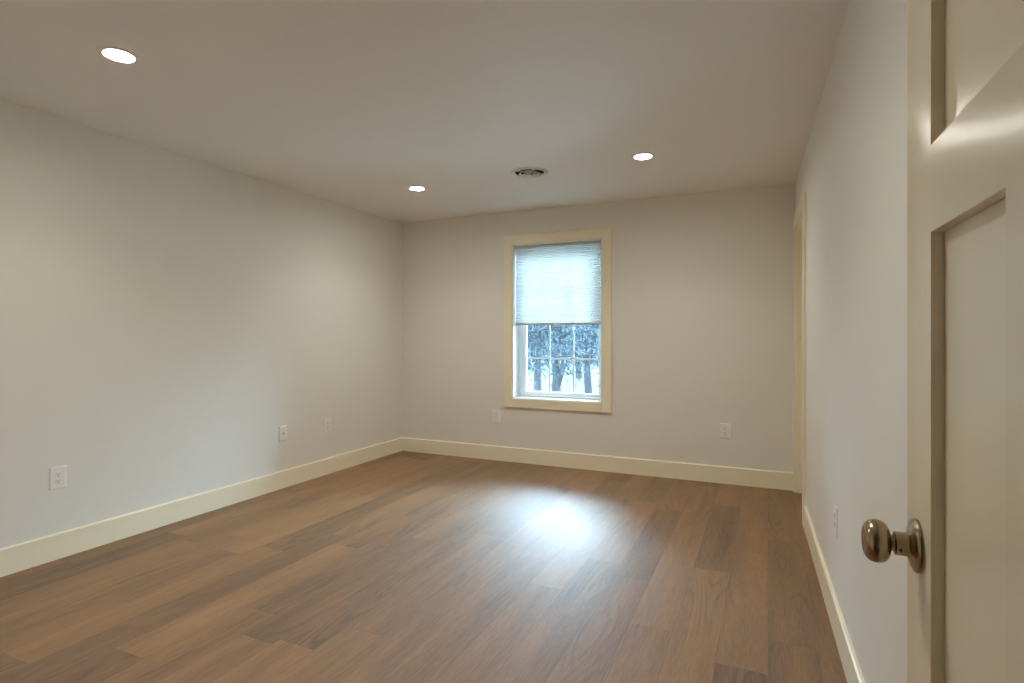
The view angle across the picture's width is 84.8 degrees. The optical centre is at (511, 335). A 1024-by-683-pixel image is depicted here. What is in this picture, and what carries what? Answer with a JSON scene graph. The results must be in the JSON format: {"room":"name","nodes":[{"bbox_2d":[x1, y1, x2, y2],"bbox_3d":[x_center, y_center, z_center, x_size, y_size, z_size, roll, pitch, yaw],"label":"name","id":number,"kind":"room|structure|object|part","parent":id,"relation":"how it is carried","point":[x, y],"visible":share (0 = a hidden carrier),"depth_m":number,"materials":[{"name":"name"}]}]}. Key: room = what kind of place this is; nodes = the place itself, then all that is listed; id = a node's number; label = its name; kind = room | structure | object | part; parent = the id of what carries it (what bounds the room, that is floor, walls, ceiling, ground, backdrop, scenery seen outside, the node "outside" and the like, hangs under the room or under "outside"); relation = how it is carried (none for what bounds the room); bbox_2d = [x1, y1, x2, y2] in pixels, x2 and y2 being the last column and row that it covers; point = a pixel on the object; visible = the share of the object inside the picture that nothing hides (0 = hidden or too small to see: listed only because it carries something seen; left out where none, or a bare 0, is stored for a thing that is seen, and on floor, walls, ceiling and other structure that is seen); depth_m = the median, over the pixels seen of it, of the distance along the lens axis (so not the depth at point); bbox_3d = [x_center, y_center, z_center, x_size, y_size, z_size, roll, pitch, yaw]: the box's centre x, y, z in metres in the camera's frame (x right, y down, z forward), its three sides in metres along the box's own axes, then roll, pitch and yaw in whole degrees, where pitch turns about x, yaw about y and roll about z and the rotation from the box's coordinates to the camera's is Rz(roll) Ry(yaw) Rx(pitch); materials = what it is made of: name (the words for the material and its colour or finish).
{"room":"empty bedroom","nodes":[
{"label":"empty bedroom","id":0,"kind":"room"},
{"bbox_2d":[0,100,401,548],"bbox_3d":[-2.222,0.012,3.904,0.140,2.440,5.201,0,0,25],"label":"wall","id":1,"kind":"structure","parent":0,"point":[163,313],"depth_m":3.64,"materials":[{"name":"paint"}]},
{"bbox_2d":[49,465,65,490],"bbox_3d":[-2.508,0.785,3.100,0.008,0.122,0.082,0,0,25],"label":"outlet","id":2,"kind":"object","parent":1,"relation":"attached to","point":[57,475],"visible":1,"depth_m":3.10,"materials":[{"name":"white plastic"}]},
{"bbox_2d":[55,471,61,476],"bbox_3d":[-2.505,0.765,3.099,0.002,0.028,0.034,0,0,25],"label":"receptacle","id":3,"kind":"object","parent":2,"relation":"attached to","point":[57,473],"depth_m":3.10,"materials":[{"name":"grey plastic"}]},
{"bbox_2d":[55,478,61,483],"bbox_3d":[-2.505,0.804,3.099,0.002,0.028,0.034,0,0,25],"label":"receptacle","id":4,"kind":"object","parent":2,"relation":"attached to","point":[57,480],"depth_m":3.10,"materials":[{"name":"grey plastic"}]},
{"bbox_2d":[0,437,401,576],"bbox_3d":[-2.180,1.161,3.811,0.015,0.142,4.826,0,0,25],"label":"baseboard","id":5,"kind":"structure","parent":1,"relation":"attached to","point":[39,551],"depth_m":3.65,"materials":[{"name":"beige paint"}]},
{"bbox_2d":[279,425,286,441],"bbox_3d":[-1.851,0.791,4.539,0.008,0.122,0.082,0,0,25],"label":"phone jack","id":6,"kind":"object","parent":1,"relation":"attached to","point":[282,429],"visible":1,"depth_m":4.53,"materials":[{"name":"white plastic"}]},
{"bbox_2d":[324,418,330,432],"bbox_3d":[-1.642,0.796,4.998,0.008,0.122,0.082,0,0,25],"label":"outlet","id":7,"kind":"object","parent":1,"relation":"attached to","point":[327,421],"visible":1,"depth_m":4.99,"materials":[{"name":"white plastic"}]},
{"bbox_2d":[0,451,846,682],"bbox_3d":[-0.438,1.292,2.200,5.122,0.120,6.741,0,0,25],"label":"floor","id":8,"kind":"structure","parent":0,"point":[402,566],"depth_m":2.70,"materials":[{"name":"brown wood"}]},
{"bbox_2d":[0,0,849,222],"bbox_3d":[-0.429,-1.268,2.219,5.122,0.120,6.781,0,0,25],"label":"ceiling","id":9,"kind":"structure","parent":0,"point":[356,104],"depth_m":2.70,"materials":[{"name":"paint"}]},
{"bbox_2d":[96,46,140,64],"bbox_3d":[-1.691,-1.213,2.415,0.159,0.022,0.159,0,0,25],"label":"recessed light","id":10,"kind":"object","parent":9,"relation":"in","point":[112,53],"visible":0.99,"depth_m":2.42,"materials":[{"name":"white glass"}]},
{"bbox_2d":[104,49,133,59],"bbox_3d":[-1.691,-1.218,2.415,0.106,0.012,0.106,0,0,25],"label":"diffuser","id":11,"kind":"object","parent":10,"relation":"attached to","point":[110,54],"depth_m":2.42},
{"bbox_2d":[407,186,426,190],"bbox_3d":[-0.778,-1.213,4.602,0.159,0.022,0.159,0,0,25],"label":"recessed light","id":12,"kind":"object","parent":9,"relation":"in","point":[412,188],"visible":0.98,"depth_m":4.62,"materials":[{"name":"white glass"}]},
{"bbox_2d":[511,167,547,178],"bbox_3d":[0.129,-1.244,4.155,0.276,0.125,0.276,0,0,25],"label":"ceiling vent","id":13,"kind":"object","parent":9,"relation":"in","point":[524,172],"visible":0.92,"depth_m":4.17,"materials":[{"name":"white metal"}]},
{"bbox_2d":[631,153,654,160],"bbox_3d":[0.883,-1.213,3.780,0.159,0.022,0.159,0,0,25],"label":"recessed light","id":14,"kind":"object","parent":9,"relation":"in","point":[639,156],"visible":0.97,"depth_m":3.79,"materials":[{"name":"white glass"}]},
{"bbox_2d":[635,154,650,157],"bbox_3d":[0.883,-1.218,3.780,0.106,0.012,0.106,0,0,25],"label":"diffuser","id":15,"kind":"object","parent":14,"relation":"attached to","point":[636,155],"depth_m":3.78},
{"bbox_2d":[402,184,794,472],"bbox_3d":[1.064,0.012,5.132,4.822,2.440,0.240,0,0,25],"label":"wall","id":16,"kind":"structure","parent":0,"point":[702,283],"depth_m":4.94,"materials":[{"name":"paint"}]},
{"bbox_2d":[493,410,499,421],"bbox_3d":[-0.155,0.795,5.551,0.082,0.122,0.008,0,0,25],"label":"outlet","id":17,"kind":"object","parent":16,"relation":"attached to","point":[496,413],"visible":1,"depth_m":5.55,"materials":[{"name":"white plastic"}]},
{"bbox_2d":[504,228,611,412],"bbox_3d":[0.458,-0.138,5.395,1.071,1.672,0.254,0,0,25],"label":"window","id":18,"kind":"structure","parent":16,"relation":"in","point":[516,394],"depth_m":5.39,"materials":[{"name":"beige paint"}]},
{"bbox_2d":[515,240,600,324],"bbox_3d":[0.431,-0.488,5.335,0.863,0.774,0.046,0,0,25],"label":"window blind","id":19,"kind":"object","parent":18,"relation":"attached to","point":[557,283],"visible":0.88,"depth_m":5.32,"materials":[{"name":"beige fabric"}]},
{"bbox_3d":[0.432,-0.862,5.338,0.863,0.026,0.040,0,0,25],"label":"head rail","id":20,"kind":"part","parent":19,"relation":"part of","materials":[{"name":"beige"}]},
{"bbox_3d":[0.432,-0.111,5.338,0.863,0.018,0.028,0,0,25],"label":"rail","id":21,"kind":"part","parent":19,"relation":"part of","materials":[{"name":"beige plastic"}]},
{"bbox_3d":[0.490,-0.136,5.465,0.875,1.480,0.100,0,0,25],"label":"frame","id":22,"kind":"part","parent":18,"relation":"part of","materials":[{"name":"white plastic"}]},
{"bbox_3d":[0.484,0.222,5.452,0.823,0.728,0.032,0,0,25],"label":"sash","id":23,"kind":"part","parent":18,"relation":"part of","materials":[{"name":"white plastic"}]},
{"bbox_2d":[402,437,792,490],"bbox_3d":[0.525,1.161,5.238,3.753,0.142,0.015,0,0,25],"label":"baseboard","id":24,"kind":"structure","parent":16,"relation":"attached to","point":[779,480],"depth_m":5.06,"materials":[{"name":"beige paint"}]},
{"bbox_2d":[720,423,729,438],"bbox_3d":[1.773,0.793,4.672,0.082,0.122,0.008,0,0,25],"label":"outlet","id":25,"kind":"object","parent":16,"relation":"attached to","point":[724,428],"visible":1,"depth_m":4.67,"materials":[{"name":"white plastic"}]},
{"bbox_2d":[795,0,906,682],"bbox_3d":[1.339,0.012,2.151,0.120,2.440,4.963,0,0,23],"label":"wall","id":26,"kind":"structure","parent":0,"point":[852,174],"depth_m":1.85,"materials":[{"name":"paint"}]},
{"bbox_2d":[793,192,805,527],"bbox_3d":[2.115,0.154,4.005,0.139,2.155,0.940,0,0,23],"label":"door frame","id":27,"kind":"structure","parent":26,"relation":"attached to","point":[799,220],"depth_m":4.38,"materials":[{"name":"beige paint"}]},
{"bbox_3d":[2.232,0.154,4.436,0.018,2.155,0.054,0,0,23],"label":"casing","id":28,"kind":"part","parent":27,"relation":"part of","materials":[{"name":"beige paint"}]},
{"bbox_3d":[2.067,-0.876,4.047,0.018,0.094,0.792,0,0,23],"label":"head casing","id":29,"kind":"part","parent":27,"relation":"part of","materials":[{"name":"beige paint"}]},
{"bbox_3d":[1.895,0.154,3.639,0.018,2.155,0.094,0,0,23],"label":"casing","id":30,"kind":"part","parent":27,"relation":"part of","materials":[{"name":"beige paint"}]},
{"bbox_2d":[804,506,864,682],"bbox_3d":[1.116,1.161,1.799,0.016,0.142,3.902,0,0,23],"label":"baseboard","id":31,"kind":"structure","parent":26,"relation":"attached to","point":[853,674],"depth_m":2.32,"materials":[{"name":"beige paint"}]},
{"bbox_2d":[834,503,837,537],"bbox_3d":[1.350,0.770,2.342,0.009,0.122,0.082,0,0,23],"label":"outlet","id":32,"kind":"object","parent":26,"relation":"attached to","point":[835,505],"visible":1,"depth_m":2.32,"materials":[{"name":"white plastic"}]},
{"bbox_2d":[861,0,1023,682],"bbox_3d":[0.403,0.207,0.406,0.158,2.030,0.788,0,0,24],"label":"door","id":33,"kind":"structure","parent":26,"relation":"in","point":[962,542],"depth_m":0.59,"materials":[{"name":"beige paint"}]},
{"bbox_3d":[0.488,0.270,0.734,0.051,0.055,0.055,0,0,24],"label":"knob","id":34,"kind":"part","parent":33,"relation":"part of","materials":[{"name":"silver metal"}]},
{"bbox_3d":[0.470,0.429,0.560,0.008,1.104,0.218,0,0,24],"label":"panel","id":35,"kind":"part","parent":33,"relation":"part of","materials":[{"name":"beige paint"}]},
{"bbox_3d":[0.405,-0.460,0.411,0.008,0.465,0.544,0,0,24],"label":"panel","id":36,"kind":"part","parent":33,"relation":"part of","materials":[{"name":"beige paint"}]},
{"label":"outside","id":37,"kind":"structure","parent":0,"visible":0},
{"bbox_2d":[527,349,598,393],"bbox_3d":[11.590,1.932,49.520,100.000,0.200,80.269,0,0,25],"label":"ground","id":38,"kind":"structure","parent":37,"point":[567,387],"depth_m":22.41,"materials":[{"name":"white snow"}]},
{"bbox_2d":[527,325,598,393],"bbox_3d":[1.876,-0.594,13.815,5.156,4.865,3.819,0,0,25],"label":"tree","id":39,"kind":"object","parent":38,"relation":"on","point":[587,385],"visible":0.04,"depth_m":13.61,"materials":[{"name":"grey plant"}]},
{"bbox_2d":[527,325,598,390],"bbox_3d":[0.525,-0.336,10.423,3.877,4.355,3.837,0,0,3],"label":"tree","id":40,"kind":"object","parent":38,"relation":"on","point":[537,331],"visible":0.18,"depth_m":9.96,"materials":[{"name":"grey plant"}]},
{"bbox_2d":[528,325,598,391],"bbox_3d":[1.141,-0.868,17.310,4.827,5.416,5.269,0,0,25],"label":"tree","id":41,"kind":"object","parent":38,"relation":"on","point":[556,387],"visible":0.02,"depth_m":17.50,"materials":[{"name":"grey plant"}]},
{"bbox_2d":[528,325,598,377],"bbox_3d":[2.782,-1.298,24.433,5.716,6.280,6.390,0,0,-26],"label":"tree","id":42,"kind":"object","parent":38,"relation":"on","point":[577,364],"visible":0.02,"depth_m":24.09,"materials":[{"name":"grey plant"}]},
{"bbox_2d":[528,340,598,365],"bbox_3d":[3.429,1.032,34.227,15.960,1.600,0.130,0,0,25],"label":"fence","id":43,"kind":"object","parent":38,"relation":"on","point":[544,340],"visible":0.04,"depth_m":34.39,"materials":[{"name":"grey"}]}
]}

